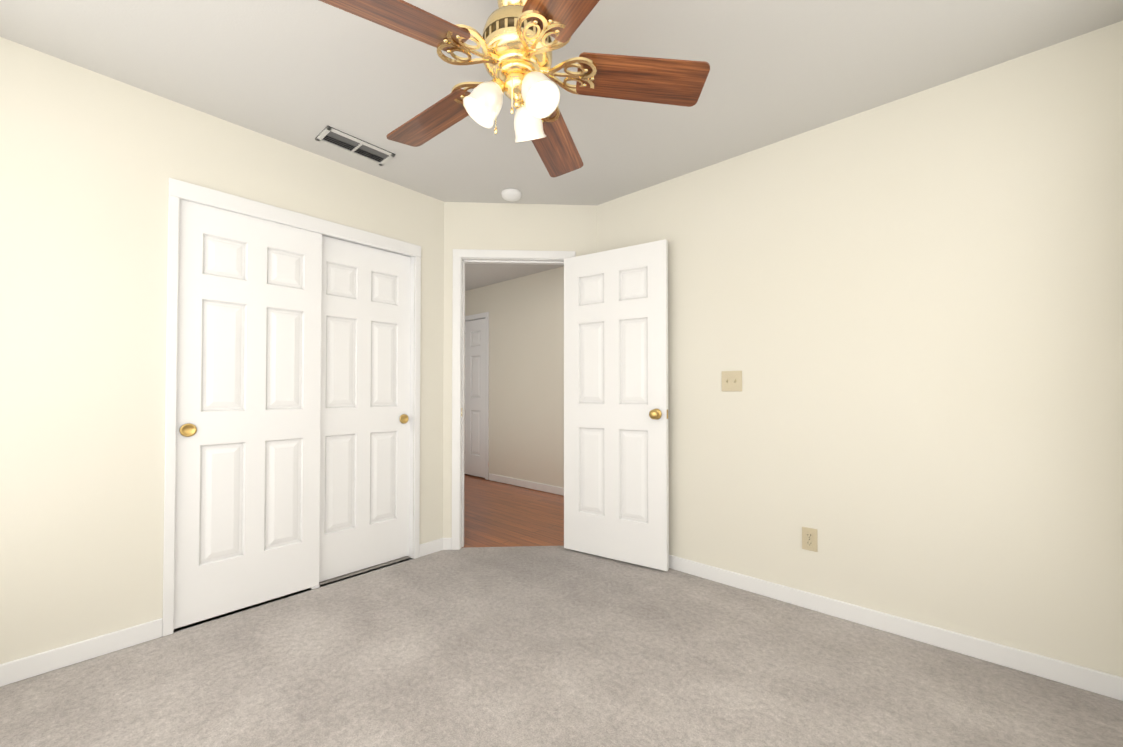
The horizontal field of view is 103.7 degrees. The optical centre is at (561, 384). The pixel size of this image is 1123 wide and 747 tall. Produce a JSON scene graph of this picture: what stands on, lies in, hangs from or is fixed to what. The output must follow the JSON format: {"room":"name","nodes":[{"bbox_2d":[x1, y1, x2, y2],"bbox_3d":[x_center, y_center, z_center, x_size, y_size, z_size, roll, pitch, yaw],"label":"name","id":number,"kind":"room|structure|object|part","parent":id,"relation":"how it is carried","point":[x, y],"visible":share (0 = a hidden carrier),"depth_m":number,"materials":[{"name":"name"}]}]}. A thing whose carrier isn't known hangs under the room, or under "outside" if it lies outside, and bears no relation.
{"room":"empty bedroom","nodes":[
{"label":"empty bedroom","id":0,"kind":"room"},
{"bbox_2d":[0,37,443,663],"bbox_3d":[-1.640,-0.085,2.274,0.120,2.440,2.543,-1,-1,42],"label":"wall","id":1,"kind":"structure","parent":0,"point":[92,163],"depth_m":1.85,"materials":[{"name":"paint"}]},
{"bbox_2d":[0,618,162,686],"bbox_3d":[-2.065,1.085,1.679,0.014,0.082,0.815,-1,-1,42],"label":"baseboard","id":2,"kind":"structure","parent":1,"relation":"attached to","point":[20,669],"depth_m":1.79,"materials":[{"name":"white wood"}]},
{"bbox_2d":[174,199,321,628],"bbox_3d":[-1.581,0.127,2.276,0.040,1.992,0.620,-1,-1,42],"label":"closet door","id":3,"kind":"structure","parent":1,"relation":"in","point":[247,499],"depth_m":2.23,"materials":[{"name":"white wood"}]},
{"bbox_2d":[163,178,420,636],"bbox_3d":[-1.413,0.101,2.510,0.140,2.075,1.270,-1,-1,42],"label":"trim","id":4,"kind":"structure","parent":1,"relation":"attached to","point":[179,189],"depth_m":2.17,"materials":[{"name":"white wood"}]},
{"bbox_2d":[319,235,410,581],"bbox_3d":[-1.230,0.134,2.729,0.040,1.992,0.620,-1,-1,42],"label":"closet door","id":5,"kind":"structure","parent":1,"relation":"in","point":[365,416],"depth_m":2.72,"materials":[{"name":"white wood"}]},
{"bbox_2d":[462,474,563,547],"bbox_3d":[-1.470,1.222,3.239,9.200,0.136,5.400,-1,-1,42],"label":"floor","id":6,"kind":"structure","parent":0,"point":[498,514],"depth_m":3.93,"materials":[{"name":"brown wood"}]},
{"bbox_2d":[465,266,563,487],"bbox_3d":[0.057,-0.047,4.745,8.740,2.440,0.120,-1,-1,42],"label":"wall","id":7,"kind":"structure","parent":0,"point":[526,378],"depth_m":5.08,"materials":[{"name":"beige paint"}]},
{"bbox_2d":[464,318,484,477],"bbox_3d":[-1.229,0.167,5.819,0.758,2.020,0.066,-1,-1,42],"label":"hall door","id":8,"kind":"structure","parent":7,"relation":"in","point":[474,457],"depth_m":5.72,"materials":[{"name":"white wood"}]},
{"bbox_2d":[465,312,488,479],"bbox_3d":[-1.201,0.139,5.855,0.884,2.102,0.138,-1,-1,42],"label":"door frame","id":9,"kind":"structure","parent":7,"relation":"attached to","point":[485,315],"depth_m":5.53,"materials":[{"name":"white wood"}]},
{"bbox_2d":[489,473,563,495],"bbox_3d":[0.012,1.131,4.677,8.500,0.082,0.014,-1,-1,42],"label":"baseboard","id":10,"kind":"structure","parent":7,"relation":"attached to","point":[531,485],"depth_m":5.02,"materials":[{"name":"white wood"}]},
{"bbox_2d":[443,202,596,537],"bbox_3d":[-0.291,-0.071,3.184,1.323,2.440,0.120,0,-1,-3],"label":"wall","id":11,"kind":"structure","parent":0,"point":[510,226],"depth_m":3.13,"materials":[{"name":"paint"}]},
{"bbox_2d":[452,249,575,549],"bbox_3d":[-0.336,0.098,3.179,0.867,2.102,0.152,0,-1,-3],"label":"door frame","id":12,"kind":"structure","parent":11,"relation":"attached to","point":[458,254],"depth_m":3.10,"materials":[{"name":"white wood"}]},
{"bbox_3d":[-0.336,0.119,3.179,0.783,2.060,0.124,0,-1,-3],"label":"entry door jamb","id":13,"kind":"part","parent":12,"relation":"part of","materials":[{"name":"white wood"}]},
{"bbox_2d":[564,239,668,570],"bbox_3d":[0.340,0.122,2.908,0.745,2.018,0.172,-1,-1,42],"label":"entry door","id":14,"kind":"structure","parent":11,"relation":"in","point":[616,486],"depth_m":2.86,"materials":[{"name":"white wood"}]},
{"bbox_2d":[0,546,1122,746],"bbox_3d":[-0.435,1.176,1.693,3.925,0.100,3.129,-1,-1,42],"label":"floor carpet","id":15,"kind":"object","parent":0,"point":[539,646],"visible":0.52,"depth_m":1.69,"materials":[{"name":"grey carpet"}]},
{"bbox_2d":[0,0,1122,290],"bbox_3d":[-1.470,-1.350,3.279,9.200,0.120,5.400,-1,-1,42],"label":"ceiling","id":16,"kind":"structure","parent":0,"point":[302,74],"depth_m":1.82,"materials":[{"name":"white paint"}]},
{"bbox_2d":[315,126,394,165],"bbox_3d":[-1.119,-1.297,2.409,0.165,0.010,0.360,-1,-1,42],"label":"ceiling vent","id":17,"kind":"object","parent":16,"relation":"in","point":[340,140],"visible":0.98,"depth_m":2.39,"materials":[{"name":"white metal"}]},
{"bbox_2d":[501,188,520,200],"bbox_3d":[-0.337,-1.271,2.972,0.134,0.046,0.134,-1,-1,42],"label":"smoke detector","id":18,"kind":"object","parent":16,"relation":"attached to","point":[510,194],"visible":1,"depth_m":2.93,"materials":[{"name":"white plastic"}]},
{"bbox_2d":[482,0,551,133],"bbox_3d":[-0.144,-1.055,1.437,0.228,0.522,0.228,-1,-1,42],"label":"motor","id":19,"kind":"object","parent":16,"relation":"hanging from","point":[505,45],"visible":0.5,"depth_m":1.37,"materials":[{"name":"gold metal"}]},
{"bbox_2d":[319,0,469,51],"bbox_3d":[-0.463,-1.005,1.191,0.418,0.006,0.160,-5,16,-37],"label":"blade","id":20,"kind":"object","parent":19,"relation":"attached to","point":[410,20],"visible":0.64,"depth_m":1.21,"materials":[{"name":"brown wood"}]},
{"bbox_2d":[386,89,470,146],"bbox_3d":[-0.476,-0.997,1.664,0.418,0.006,0.160,-6,9,34],"label":"blade","id":21,"kind":"object","parent":19,"relation":"attached to","point":[435,119],"visible":0.81,"depth_m":1.66,"materials":[{"name":"brown wood"}]},
{"bbox_2d":[437,24,498,105],"bbox_3d":[-0.275,-1.015,1.433,0.213,0.032,0.392,0,-1,0],"label":"bracket","id":22,"kind":"object","parent":19,"relation":"attached to","point":[488,57],"depth_m":1.34,"materials":[{"name":"gold metal"}]},
{"bbox_2d":[463,72,559,141],"bbox_3d":[-0.123,-0.910,1.423,0.327,0.147,0.343,-1,-1,36],"label":"fan light","id":23,"kind":"object","parent":19,"relation":"attached to","point":[499,82],"depth_m":1.40,"materials":[{"name":"white glass"}]},
{"bbox_3d":[-0.123,-0.903,1.423,0.296,0.132,0.314,-1,-1,42],"label":"fan shades","id":24,"kind":"part","parent":23,"relation":"part of","materials":[{"name":"white glass"}]},
{"bbox_2d":[530,83,543,99],"bbox_3d":[-0.080,-0.919,1.366,0.057,0.070,0.041,0,-1,27],"label":"bulb","id":25,"kind":"object","parent":23,"relation":"attached to","point":[537,91],"depth_m":1.35,"materials":[{"name":"beige glass"}]},
{"bbox_2d":[541,110,559,122],"bbox_3d":[-0.081,-1.013,1.587,0.157,0.032,0.219,0,-1,-6],"label":"bracket","id":26,"kind":"object","parent":19,"relation":"attached to","point":[556,116],"depth_m":1.66,"materials":[{"name":"gold metal"}]},
{"bbox_2d":[516,0,709,176],"bbox_3d":[0.123,-0.990,1.456,0.687,0.278,1.169,4,-14,-1],"label":"blades","id":27,"kind":"object","parent":19,"relation":"attached to","point":[677,82],"depth_m":1.43,"materials":[{"name":"brown wood"}]},
{"bbox_3d":[-0.028,-1.016,1.368,0.216,0.032,0.370,-1,-1,30],"label":"fan blade bracket","id":28,"kind":"part","parent":27,"relation":"part of","materials":[{"name":"gold metal"}]},
{"bbox_3d":[-0.030,-0.995,1.823,0.160,0.006,0.418,-14,-9,15],"label":"fan blade","id":29,"kind":"part","parent":27,"relation":"part of","materials":[{"name":"brown wood"}]},
{"bbox_3d":[0.043,-1.006,1.079,0.160,0.006,0.418,15,-3,-27],"label":"fan blade","id":30,"kind":"part","parent":27,"relation":"part of","materials":[{"name":"brown wood"}]},
{"bbox_2d":[597,21,1122,676],"bbox_3d":[1.181,-0.083,2.408,2.619,2.440,0.120,-1,-1,42],"label":"wall","id":31,"kind":"structure","parent":0,"point":[905,315],"depth_m":1.95,"materials":[{"name":"paint"}]},
{"bbox_2d":[722,371,741,390],"bbox_3d":[0.964,-0.021,2.505,0.116,0.116,0.022,-1,-1,42],"label":"switch plate","id":32,"kind":"object","parent":31,"relation":"attached to","point":[731,380],"visible":1,"depth_m":2.51,"materials":[{"name":"beige plastic"}]},
{"bbox_2d":[802,527,817,551],"bbox_3d":[1.259,0.783,2.238,0.070,0.114,0.008,-1,-1,42],"label":"electrical outlet plate","id":33,"kind":"object","parent":31,"relation":"attached to","point":[809,538],"visible":1,"depth_m":2.23,"materials":[{"name":"beige plastic"}]},
{"bbox_2d":[669,555,1122,700],"bbox_3d":[1.079,1.096,2.376,2.457,0.082,0.042,-1,-1,42],"label":"baseboard","id":34,"kind":"structure","parent":31,"relation":"attached to","point":[1042,666],"depth_m":1.92,"materials":[{"name":"white wood"}]}
]}

